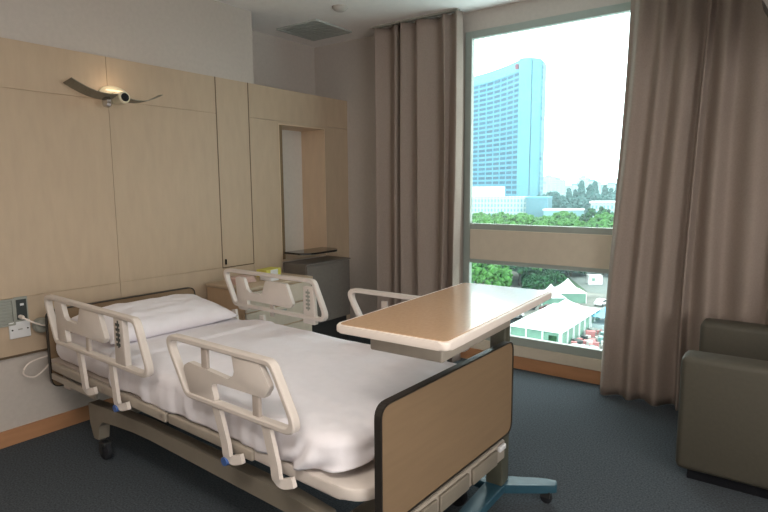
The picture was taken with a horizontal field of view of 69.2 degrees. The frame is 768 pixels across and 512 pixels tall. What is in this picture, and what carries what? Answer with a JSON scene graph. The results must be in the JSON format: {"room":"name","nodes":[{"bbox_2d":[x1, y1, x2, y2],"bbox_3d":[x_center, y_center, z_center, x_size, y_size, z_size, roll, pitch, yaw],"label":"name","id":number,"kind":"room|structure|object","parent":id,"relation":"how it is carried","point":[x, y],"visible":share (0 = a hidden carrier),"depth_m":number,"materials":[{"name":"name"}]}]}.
{"room":"hospital room","nodes":[
{"label":"hospital room","id":0,"kind":"room"},
{"bbox_2d":[0,0,325,431],"bbox_3d":[-2.212,-0.342,3.221,0.600,2.716,5.600,5,9,36],"label":"wall","id":1,"kind":"structure","parent":0,"point":[214,38],"depth_m":3.50,"materials":[{"name":"paint"}]},
{"bbox_2d":[0,398,113,448],"bbox_3d":[-2.251,1.033,2.802,0.015,0.090,4.600,5,9,36],"label":"baseboard","id":2,"kind":"structure","parent":1,"relation":"attached to","point":[10,437],"depth_m":3.20,"materials":[{"name":"brown wood"}]},
{"bbox_2d":[0,37,349,360],"bbox_3d":[-2.085,-0.114,3.120,0.301,2.085,5.542,5,9,36],"label":"wall panel","id":3,"kind":"object","parent":1,"relation":"attached to","point":[198,180],"visible":0.91,"depth_m":3.60,"materials":[{"name":"brown wood"}]},
{"bbox_2d":[0,299,15,327],"bbox_3d":[-2.057,0.312,2.962,0.012,0.146,0.165,5,9,36],"label":"panel","id":4,"kind":"object","parent":3,"relation":"attached to","point":[7,308],"visible":1,"depth_m":3.00,"materials":[{"name":"white plastic"}]},
{"bbox_2d":[8,319,30,339],"bbox_3d":[-1.997,0.402,3.055,0.012,0.094,0.104,5,9,36],"label":"wall socket","id":5,"kind":"object","parent":3,"relation":"attached to","point":[22,328],"visible":0.94,"depth_m":3.05,"materials":[{"name":"white plastic"}]},
{"bbox_2d":[13,296,28,321],"bbox_3d":[-1.970,0.292,3.039,0.059,0.138,0.068,5,9,36],"label":"socket","id":6,"kind":"object","parent":3,"relation":"attached to","point":[20,303],"visible":0.92,"depth_m":3.04,"materials":[{"name":"black plastic"}]},
{"bbox_2d":[22,317,48,377],"bbox_3d":[-1.916,0.500,3.090,0.050,0.351,0.175,3,8,28],"label":"power cord","id":7,"kind":"object","parent":3,"relation":"attached to","point":[27,364],"visible":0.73,"depth_m":3.07,"materials":[{"name":"white plastic"}]},
{"bbox_2d":[32,317,45,332],"bbox_3d":[-1.920,0.387,3.121,0.056,0.088,0.088,5,9,36],"label":"buffer","id":8,"kind":"object","parent":3,"relation":"attached to","point":[41,320],"visible":0.7,"depth_m":3.10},
{"bbox_2d":[63,77,161,107],"bbox_3d":[-1.599,-0.944,3.292,0.193,0.153,0.555,5,9,36],"label":"wall lamp","id":9,"kind":"object","parent":3,"relation":"attached to","point":[109,95],"visible":1,"depth_m":3.22,"materials":[{"name":"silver metal"}]},
{"bbox_2d":[284,247,336,254],"bbox_3d":[-0.584,-0.041,4.700,0.252,0.016,0.460,5,9,36],"label":"shelf","id":10,"kind":"object","parent":3,"relation":"attached to","point":[320,250],"visible":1,"depth_m":4.62,"materials":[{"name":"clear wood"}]},
{"bbox_2d":[215,0,525,47],"bbox_3d":[0.116,-1.544,1.341,6.400,0.100,5.800,5,9,36],"label":"ceiling","id":11,"kind":"structure","parent":0,"point":[360,16],"depth_m":4.22,"materials":[{"name":"paint"}]},
{"bbox_2d":[276,19,351,40],"bbox_3d":[-0.585,-1.898,4.693,0.450,0.012,0.450,5,9,36],"label":"ceiling vent","id":12,"kind":"object","parent":11,"relation":"in","point":[315,29],"visible":1,"depth_m":4.67,"materials":[{"name":"grey metal"}]},
{"bbox_2d":[332,4,347,11],"bbox_3d":[-0.324,-1.817,4.100,0.120,0.030,0.120,5,9,36],"label":"smoke detector","id":13,"kind":"object","parent":11,"relation":"attached to","point":[339,7],"visible":1,"depth_m":4.07,"materials":[{"name":"paint"}]},
{"bbox_2d":[372,8,459,28],"bbox_3d":[0.237,-1.866,4.394,0.800,0.014,0.040,5,9,36],"label":"track","id":14,"kind":"object","parent":11,"relation":"attached to","point":[452,10],"visible":0.82,"depth_m":4.36,"materials":[{"name":"grey metal"}]},
{"bbox_2d":[374,10,462,362],"bbox_3d":[0.260,-0.518,4.568,0.827,2.692,0.136,5,9,36],"label":"curtain","id":15,"kind":"object","parent":14,"relation":"hanging from","point":[419,65],"visible":0.82,"depth_m":4.50,"materials":[{"name":"fabric"}]},
{"bbox_2d":[762,0,767,16],"bbox_3d":[1.898,-1.250,2.227,0.644,0.724,0.335,5,9,36],"label":"television","id":16,"kind":"object","parent":11,"relation":"hanging from","point":[764,2],"visible":1,"depth_m":2.42,"materials":[{"name":"black plastic"}]},
{"bbox_3d":[2.477,-1.678,2.759,2.280,0.014,0.040,5,9,36],"label":"track","id":17,"kind":"object","parent":11,"relation":"attached to","visible":0},
{"bbox_2d":[600,0,767,410],"bbox_3d":[2.376,-0.332,2.948,2.287,2.692,0.129,5,9,37],"label":"curtain","id":18,"kind":"object","parent":17,"relation":"hanging from","point":[689,243],"visible":0.93,"depth_m":3.35,"materials":[{"name":"fabric"}]},
{"bbox_2d":[0,335,767,511],"bbox_3d":[0.090,1.259,1.628,6.400,0.100,5.650,5,9,36],"label":"floor","id":19,"kind":"structure","parent":0,"point":[609,453],"depth_m":2.78,"materials":[{"name":"carpet"}]},
{"bbox_2d":[206,272,312,330],"bbox_3d":[-0.908,0.534,4.176,0.426,0.725,0.670,5,9,36],"label":"base cabinet","id":20,"kind":"object","parent":19,"relation":"on","point":[217,292],"visible":0.17,"depth_m":3.99,"materials":[{"name":"brown wood"}]},
{"bbox_2d":[230,275,255,284],"bbox_3d":[-1.026,0.168,4.003,0.129,0.044,0.186,5,9,36],"label":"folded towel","id":21,"kind":"object","parent":20,"relation":"on","point":[249,278],"visible":0.53,"depth_m":4.00,"materials":[{"name":"fabric"}]},
{"bbox_2d":[256,267,280,276],"bbox_3d":[-0.889,0.124,4.303,0.102,0.055,0.170,3,8,28],"label":"box","id":22,"kind":"object","parent":20,"relation":"on","point":[274,270],"visible":0.65,"depth_m":4.28,"materials":[{"name":"yellow plastic"}]},
{"bbox_2d":[260,276,278,280],"bbox_3d":[-0.844,0.157,4.098,0.120,0.040,0.080,5,9,36],"label":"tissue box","id":23,"kind":"object","parent":20,"relation":"on","point":[261,277],"visible":0.41,"depth_m":4.06,"materials":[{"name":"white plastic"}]},
{"bbox_2d":[44,268,513,511],"bbox_3d":[-0.662,0.625,2.728,2.372,0.898,1.064,5,9,38],"label":"hospital bed","id":24,"kind":"object","parent":19,"relation":"on","point":[435,438],"visible":0.76,"depth_m":2.06,"materials":[{"name":"plastic"}]},
{"bbox_2d":[56,318,238,378],"bbox_3d":[-0.728,0.524,2.765,2.133,0.129,0.900,5,9,38],"label":"mattress","id":25,"kind":"object","parent":24,"relation":"on","point":[100,368],"visible":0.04,"depth_m":2.90,"materials":[{"name":"white fabric"}]},
{"bbox_2d":[71,294,237,343],"bbox_3d":[-1.308,0.341,3.227,0.465,0.155,0.780,5,9,38],"label":"pillow","id":26,"kind":"object","parent":25,"relation":"on","point":[158,316],"visible":0.81,"depth_m":3.15,"materials":[{"name":"white fabric"}]},
{"bbox_2d":[108,320,455,472],"bbox_3d":[-0.468,0.538,2.553,1.652,0.157,0.996,5,9,38],"label":"sheet","id":27,"kind":"object","parent":25,"relation":"on","point":[336,386],"visible":0.74,"depth_m":2.28,"materials":[{"name":"white fabric"}]},
{"bbox_2d":[283,256,350,339],"bbox_3d":[-0.559,0.425,4.779,0.265,0.788,0.550,5,9,36],"label":"storage box","id":28,"kind":"object","parent":19,"relation":"on","point":[331,273],"visible":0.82,"depth_m":4.72,"materials":[{"name":"grey laminate"}]},
{"bbox_2d":[337,283,556,511],"bbox_3d":[0.270,0.652,2.161,0.529,0.969,1.032,4,9,34],"label":"table","id":29,"kind":"object","parent":19,"relation":"on","point":[438,326],"visible":0.78,"depth_m":1.94,"materials":[{"name":"laminate"}]},
{"bbox_2d":[370,320,509,362],"bbox_3d":[0.216,0.252,1.962,0.270,0.069,0.540,4,9,34],"label":"tray","id":30,"kind":"object","parent":29,"relation":"on","point":[405,350],"depth_m":1.76,"materials":[{"name":"beige paint"}]},
{"bbox_2d":[675,318,767,498],"bbox_3d":[1.978,0.661,2.687,0.880,0.800,0.800,5,9,36],"label":"armchair","id":31,"kind":"object","parent":19,"relation":"on","point":[722,440],"visible":1,"depth_m":2.55,"materials":[{"name":"leather"}]},
{"bbox_2d":[315,0,630,371],"bbox_3d":[1.738,-0.378,3.697,6.400,2.816,0.144,5,9,36],"label":"wall","id":32,"kind":"structure","parent":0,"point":[345,71],"depth_m":5.06,"materials":[{"name":"paint"}]},
{"bbox_2d":[460,348,600,384],"bbox_3d":[2.315,0.929,3.363,4.500,0.097,0.016,5,9,36],"label":"baseboard","id":33,"kind":"structure","parent":32,"relation":"attached to","point":[559,370],"depth_m":4.13,"materials":[{"name":"brown wood"}]},
{"bbox_2d":[463,2,630,359],"bbox_3d":[1.755,-0.439,3.633,2.743,2.387,0.066,5,9,36],"label":"window","id":34,"kind":"structure","parent":32,"relation":"attached to","point":[581,249],"depth_m":4.13,"materials":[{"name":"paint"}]},
{"label":"outside","id":35,"kind":"structure","parent":0,"visible":0},
{"bbox_2d":[561,273,585,290],"bbox_3d":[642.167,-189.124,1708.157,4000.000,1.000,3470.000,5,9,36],"label":"ground","id":36,"kind":"structure","parent":35,"point":[571,280],"depth_m":151.37,"materials":[{"name":"grey concrete"}]},
{"bbox_2d":[472,213,487,218],"bbox_3d":[41.653,-12.310,252.095,17.887,14.664,17.362,-6,9,-37],"label":"leafy tree","id":37,"kind":"object","parent":36,"relation":"on","point":[475,215],"visible":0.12,"depth_m":248.93,"materials":[{"name":"green plant"}]},
{"bbox_2d":[476,217,501,223],"bbox_3d":[37.466,-6.442,203.109,17.012,15.135,16.512,5,9,35],"label":"leafy tree","id":38,"kind":"object","parent":36,"relation":"on","point":[486,220],"visible":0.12,"depth_m":200.34,"materials":[{"name":"green plant"}]},
{"bbox_2d":[471,263,512,286],"bbox_3d":[21.393,5.615,120.949,12.835,11.634,13.223,1,7,12],"label":"leafy tree","id":39,"kind":"object","parent":36,"relation":"on","point":[502,276],"visible":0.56,"depth_m":116.86,"materials":[{"name":"green plant"}]},
{"bbox_2d":[491,216,505,220],"bbox_3d":[50.778,-10.907,246.508,15.597,13.126,16.069,-7,10,-44],"label":"leafy tree","id":40,"kind":"object","parent":36,"relation":"on","point":[498,217],"visible":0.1,"depth_m":243.73,"materials":[{"name":"green plant"}]},
{"bbox_2d":[472,186,528,215],"bbox_3d":[38.343,-24.912,306.811,77.500,26.200,51.000,5,9,36],"label":"podium building","id":41,"kind":"structure","parent":36,"relation":"on","point":[487,200],"depth_m":295.58,"materials":[{"name":"white concrete"}]},
{"bbox_2d":[491,212,509,217],"bbox_3d":[55.918,-13.994,265.809,16.378,14.436,15.896,3,8,27],"label":"leafy tree","id":42,"kind":"object","parent":36,"relation":"on","point":[500,214],"visible":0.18,"depth_m":262.70,"materials":[{"name":"green plant"}]},
{"bbox_2d":[473,57,545,195],"bbox_3d":[74.167,-81.530,423.352,110.500,109.400,66.600,5,9,36],"label":"tower building","id":43,"kind":"structure","parent":36,"relation":"on","point":[509,119],"depth_m":382.97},
{"bbox_2d":[502,265,531,273],"bbox_3d":[33.374,1.410,148.395,14.895,13.102,14.726,3,8,28],"label":"tree","id":44,"kind":"object","parent":36,"relation":"on","point":[521,269],"visible":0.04,"depth_m":142.41,"materials":[{"name":"green plant"}]},
{"bbox_2d":[505,212,531,224],"bbox_3d":[59.295,-11.547,243.720,16.379,14.975,16.875,5,9,36],"label":"leafy tree","id":45,"kind":"object","parent":36,"relation":"on","point":[511,215],"visible":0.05,"depth_m":241.77,"materials":[{"name":"green plant"}]},
{"bbox_2d":[503,214,538,224],"bbox_3d":[54.408,-8.956,222.265,18.501,15.180,17.957,-2,7,-16],"label":"leafy tree","id":46,"kind":"object","parent":36,"relation":"on","point":[521,219],"visible":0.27,"depth_m":218.69,"materials":[{"name":"green plant"}]},
{"bbox_2d":[501,265,542,284],"bbox_3d":[36.019,1.727,148.550,14.410,12.361,13.986,-3,8,-21],"label":"leafy tree","id":47,"kind":"object","parent":36,"relation":"on","point":[536,269],"visible":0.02,"depth_m":145.06,"materials":[{"name":"green plant"}]},
{"bbox_2d":[521,269,545,281],"bbox_3d":[39.967,5.233,148.740,7.069,5.420,6.942,-3,8,-22],"label":"shrub","id":48,"kind":"object","parent":36,"relation":"on","point":[525,274],"visible":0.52,"depth_m":146.93,"materials":[{"name":"green plant"}]},
{"bbox_2d":[521,274,548,289],"bbox_3d":[37.781,6.737,139.203,6.556,4.794,6.676,-5,9,-35],"label":"shrub","id":49,"kind":"object","parent":36,"relation":"on","point":[527,282],"visible":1,"depth_m":137.57,"materials":[{"name":"green plant"}]},
{"bbox_2d":[525,196,552,217],"bbox_3d":[81.955,-21.118,295.765,14.100,20.800,22.800,5,9,36],"label":"annex building","id":50,"kind":"structure","parent":36,"relation":"on","point":[534,205],"depth_m":287.25,"materials":[{"name":"blue concrete"}]},
{"bbox_2d":[532,221,552,225],"bbox_3d":[57.181,-5.817,202.640,15.441,13.739,14.987,6,10,42],"label":"leafy tree","id":51,"kind":"object","parent":36,"relation":"on","point":[540,222],"visible":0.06,"depth_m":201.27,"materials":[{"name":"green plant"}]},
{"bbox_2d":[543,182,551,194],"bbox_3d":[253.924,-103.018,897.102,34.000,33.000,12.000,0,7,6],"label":"apartment block","id":52,"kind":"object","parent":36,"relation":"on","point":[546,187],"visible":0.21,"depth_m":889.78,"materials":[{"name":"white concrete"}]},
{"bbox_2d":[543,175,556,183],"bbox_3d":[284.421,-117.412,962.735,24.000,45.000,12.000,0,7,6],"label":"apartment block","id":53,"kind":"object","parent":36,"relation":"on","point":[547,178],"visible":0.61,"depth_m":955.53,"materials":[{"name":"white concrete"}]},
{"bbox_2d":[542,269,558,283],"bbox_3d":[44.259,5.671,148.030,6.556,4.643,6.676,0,7,3],"label":"shrub","id":54,"kind":"object","parent":36,"relation":"on","point":[547,272],"visible":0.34,"depth_m":146.86,"materials":[{"name":"green plant"}]},
{"bbox_2d":[542,217,562,225],"bbox_3d":[65.823,-8.224,218.737,16.171,14.439,16.661,2,7,18],"label":"leafy tree","id":55,"kind":"object","parent":36,"relation":"on","point":[551,220],"visible":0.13,"depth_m":216.54,"materials":[{"name":"green plant"}]},
{"bbox_2d":[543,191,563,208],"bbox_3d":[104.422,-28.889,346.996,20.393,23.347,20.431,-2,7,-13],"label":"broad tree","id":56,"kind":"object","parent":36,"relation":"on","point":[550,193],"visible":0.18,"depth_m":342.71,"materials":[{"name":"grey plant"}]},
{"bbox_2d":[546,273,566,286],"bbox_3d":[44.116,6.463,142.041,6.283,4.546,6.171,-5,8,-32],"label":"shrub","id":57,"kind":"object","parent":36,"relation":"on","point":[556,278],"visible":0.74,"depth_m":140.61,"materials":[{"name":"green plant"}]},
{"bbox_2d":[550,178,565,195],"bbox_3d":[278.738,-105.749,893.383,22.000,39.000,12.000,0,7,6],"label":"apartment block","id":58,"kind":"object","parent":36,"relation":"on","point":[558,185],"visible":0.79,"depth_m":886.96,"materials":[{"name":"white concrete"}]},
{"bbox_2d":[552,195,572,208],"bbox_3d":[108.063,-27.111,341.873,19.033,21.026,19.068,4,9,34],"label":"broad tree","id":59,"kind":"object","parent":36,"relation":"on","point":[563,201],"visible":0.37,"depth_m":336.16,"materials":[{"name":"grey plant"}]},
{"bbox_2d":[542,209,584,215],"bbox_3d":[90.535,-16.348,281.206,20.100,14.800,16.900,5,9,36],"label":"building","id":60,"kind":"structure","parent":36,"relation":"on","point":[547,212],"depth_m":276.79,"materials":[{"name":"white concrete"}]},
{"bbox_2d":[549,210,579,219],"bbox_3d":[77.142,-11.567,238.493,18.033,16.063,18.579,-1,7,-5],"label":"leafy tree","id":61,"kind":"object","parent":36,"relation":"on","point":[563,214],"visible":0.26,"depth_m":235.45,"materials":[{"name":"green plant"}]},
{"bbox_2d":[566,188,572,197],"bbox_3d":[115.150,-30.202,348.434,10.970,25.454,12.279,-3,7,-18],"label":"tree","id":62,"kind":"object","parent":36,"relation":"on","point":[569,192],"visible":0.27,"depth_m":346.15,"materials":[{"name":"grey plant"}]},
{"bbox_2d":[559,270,579,275],"bbox_3d":[54.694,2.830,163.671,8.870,6.343,9.032,-2,7,-13],"label":"shrub","id":63,"kind":"object","parent":36,"relation":"on","point":[562,271],"visible":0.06,"depth_m":161.65,"materials":[{"name":"green plant"}]},
{"bbox_2d":[554,218,586,226],"bbox_3d":[66.092,-6.155,200.745,15.963,14.759,16.446,2,8,22],"label":"leafy tree","id":64,"kind":"object","parent":36,"relation":"on","point":[565,222],"visible":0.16,"depth_m":198.39,"materials":[{"name":"green plant"}]},
{"bbox_2d":[565,183,578,196],"bbox_3d":[306.184,-101.279,892.398,30.000,30.000,12.000,0,7,6],"label":"apartment block","id":65,"kind":"object","parent":36,"relation":"on","point":[572,186],"visible":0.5,"depth_m":886.53,"materials":[{"name":"white concrete"}]},
{"bbox_2d":[567,196,590,215],"bbox_3d":[119.021,-25.958,336.284,17.868,19.963,17.901,2,7,17],"label":"broad tree","id":66,"kind":"object","parent":36,"relation":"on","point":[575,205],"visible":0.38,"depth_m":331.11,"materials":[{"name":"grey plant"}]},
{"bbox_2d":[571,219,586,226],"bbox_3d":[74.555,-7.832,218.979,15.439,13.480,14.985,5,9,35],"label":"leafy tree","id":67,"kind":"object","parent":36,"relation":"on","point":[583,223],"visible":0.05,"depth_m":215.88,"materials":[{"name":"green plant"}]},
{"bbox_2d":[576,180,586,196],"bbox_3d":[122.542,-32.192,345.574,12.373,30.015,13.849,2,7,15],"label":"tree","id":68,"kind":"object","parent":36,"relation":"on","point":[581,188],"visible":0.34,"depth_m":343.21,"materials":[{"name":"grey plant"}]},
{"bbox_2d":[577,176,590,182],"bbox_3d":[342.483,-116.141,957.426,20.000,43.000,12.000,0,7,6],"label":"apartment block","id":69,"kind":"object","parent":36,"relation":"on","point":[584,178],"visible":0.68,"depth_m":950.18,"materials":[{"name":"white concrete"}]},
{"bbox_2d":[586,184,591,194],"bbox_3d":[128.103,-31.156,346.538,11.480,27.644,12.850,3,8,23],"label":"tree","id":70,"kind":"object","parent":36,"relation":"on","point":[589,187],"visible":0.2,"depth_m":344.47,"materials":[{"name":"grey plant"}]},
{"bbox_2d":[584,179,601,194],"bbox_3d":[330.619,-103.736,886.493,26.000,36.000,12.000,0,7,6],"label":"apartment block","id":71,"kind":"object","parent":36,"relation":"on","point":[590,181],"visible":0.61,"depth_m":879.84,"materials":[{"name":"white concrete"}]},
{"bbox_2d":[582,192,606,211],"bbox_3d":[126.734,-27.334,336.823,20.587,22.461,20.625,2,8,21],"label":"broad tree","id":72,"kind":"object","parent":36,"relation":"on","point":[593,195],"visible":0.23,"depth_m":331.84,"materials":[{"name":"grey plant"}]},
{"bbox_2d":[590,180,598,192],"bbox_3d":[129.008,-31.476,340.910,12.756,29.655,14.278,1,7,11],"label":"tree","id":73,"kind":"object","parent":36,"relation":"on","point":[594,185],"visible":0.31,"depth_m":338.47,"materials":[{"name":"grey plant"}]},
{"bbox_2d":[579,206,613,221],"bbox_3d":[89.405,-11.872,232.405,17.746,17.988,18.601,5,9,36],"label":"bushy tree","id":74,"kind":"object","parent":36,"relation":"on","point":[592,212],"visible":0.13,"depth_m":229.86,"materials":[{"name":"green plant"}]},
{"bbox_2d":[585,212,613,224],"bbox_3d":[86.676,-8.986,216.428,18.737,16.245,19.304,0,7,5],"label":"leafy tree","id":75,"kind":"object","parent":36,"relation":"on","point":[605,215],"visible":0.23,"depth_m":214.20,"materials":[{"name":"green plant"}]},
{"bbox_2d":[587,219,612,227],"bbox_3d":[78.072,-5.769,197.655,16.711,14.590,16.220,3,8,22],"label":"leafy tree","id":76,"kind":"object","parent":36,"relation":"on","point":[606,223],"visible":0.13,"depth_m":194.74,"materials":[{"name":"green plant"}]},
{"bbox_2d":[589,201,614,216],"bbox_3d":[108.245,-16.520,264.563,20.000,19.000,15.500,5,9,36],"label":"building","id":77,"kind":"structure","parent":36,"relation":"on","point":[610,205],"depth_m":260.72,"materials":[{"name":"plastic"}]},
{"bbox_2d":[593,194,614,200],"bbox_3d":[131.868,-26.468,334.087,19.422,21.346,19.458,-6,9,-36],"label":"broad tree","id":78,"kind":"object","parent":36,"relation":"on","point":[608,197],"visible":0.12,"depth_m":329.50,"materials":[{"name":"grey plant"}]},
{"bbox_2d":[601,184,608,195],"bbox_3d":[136.557,-30.987,345.453,12.279,27.461,10.970,-4,8,-26],"label":"tree","id":79,"kind":"object","parent":36,"relation":"on","point":[605,188],"visible":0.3,"depth_m":342.62,"materials":[{"name":"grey plant"}]},
{"bbox_2d":[601,182,615,193],"bbox_3d":[360.470,-101.048,883.496,30.000,31.000,12.000,0,7,6],"label":"apartment block","id":80,"kind":"object","parent":36,"relation":"on","point":[609,184],"visible":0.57,"depth_m":877.27,"materials":[{"name":"white concrete"}]},
{"bbox_2d":[608,187,613,194],"bbox_3d":[138.984,-29.388,341.379,10.715,25.254,11.993,-1,7,-8],"label":"tree","id":81,"kind":"object","parent":36,"relation":"on","point":[610,192],"visible":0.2,"depth_m":339.21,"materials":[{"name":"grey plant"}]},
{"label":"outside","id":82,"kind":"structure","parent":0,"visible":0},
{"bbox_2d":[474,271,606,348],"bbox_3d":[23.403,10.173,130.985,85.000,0.050,95.000,5,9,36],"label":"pavement","id":83,"kind":"structure","parent":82,"point":[591,297],"depth_m":131.96,"materials":[{"name":"grey concrete"}]},
{"bbox_2d":[510,316,521,323],"bbox_3d":[25.306,12.339,107.329,4.186,1.411,1.760,-1,7,-4],"label":"car","id":84,"kind":"object","parent":83,"relation":"on","point":[517,318],"visible":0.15,"depth_m":106.45,"materials":[{"name":"paint"}]},
{"bbox_2d":[539,284,565,305],"bbox_3d":[36.959,8.507,123.356,5.400,4.950,5.400,0,7,1],"label":"tent","id":85,"kind":"object","parent":83,"relation":"on","point":[556,297],"visible":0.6,"depth_m":121.16,"materials":[{"name":"white fabric"}]},
{"bbox_2d":[510,299,600,343],"bbox_3d":[31.138,10.888,100.012,9.200,6.050,22.500,5,9,36],"label":"marquee tent","id":86,"kind":"object","parent":83,"relation":"on","point":[564,321],"visible":0.83,"depth_m":95.10,"materials":[{"name":"white fabric"}]},
{"bbox_2d":[554,279,586,302],"bbox_3d":[42.425,7.679,128.709,7.020,5.198,7.020,0,7,4],"label":"tent","id":87,"kind":"object","parent":83,"relation":"on","point":[567,288],"visible":0.8,"depth_m":125.88,"materials":[{"name":"white fabric"}]},
{"bbox_2d":[572,338,582,344],"bbox_3d":[32.111,14.387,92.561,1.214,0.927,1.766,-1,7,-8],"label":"crate","id":88,"kind":"object","parent":83,"relation":"on","point":[579,341],"visible":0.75,"depth_m":92.10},
{"bbox_2d":[585,330,595,336],"bbox_3d":[36.339,13.656,98.007,1.663,0.980,1.143,2,8,22],"label":"crate","id":89,"kind":"object","parent":83,"relation":"on","point":[588,332],"visible":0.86,"depth_m":97.53,"materials":[{"name":"red plastic"}]},
{"bbox_2d":[591,307,605,330],"bbox_3d":[42.908,11.174,104.781,5.000,4.150,10.000,5,9,36],"label":"tent","id":90,"kind":"object","parent":83,"relation":"on","point":[599,324],"visible":0.24,"depth_m":102.45,"materials":[{"name":"fabric"}]},
{"bbox_2d":[592,318,604,330],"bbox_3d":[42.848,12.664,104.955,4.500,1.150,9.500,5,9,36],"label":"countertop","id":91,"kind":"structure","parent":90,"relation":"on","point":[599,324],"depth_m":102.32,"materials":[{"name":"white"}]},
{"bbox_2d":[594,298,605,306],"bbox_3d":[48.169,10.206,123.270,4.186,1.411,1.760,-7,10,-43],"label":"car","id":92,"kind":"object","parent":83,"relation":"on","point":[599,301],"visible":0.8,"depth_m":122.25,"materials":[{"name":"white paint"}]},
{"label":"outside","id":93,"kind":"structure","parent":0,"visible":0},
{"bbox_2d":[564,271,607,293],"bbox_3d":[68.448,6.684,156.598,43.000,0.060,50.000,5,9,36],"label":"road","id":94,"kind":"structure","parent":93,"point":[580,279],"depth_m":150.93,"materials":[{"name":"concrete"}]},
{"bbox_2d":[586,274,602,284],"bbox_3d":[56.741,6.302,150.206,3.854,2.452,2.378,0,7,3],"label":"cabin","id":95,"kind":"object","parent":94,"relation":"on","point":[591,278],"visible":1,"depth_m":149.17,"materials":[{"name":"white plastic"}]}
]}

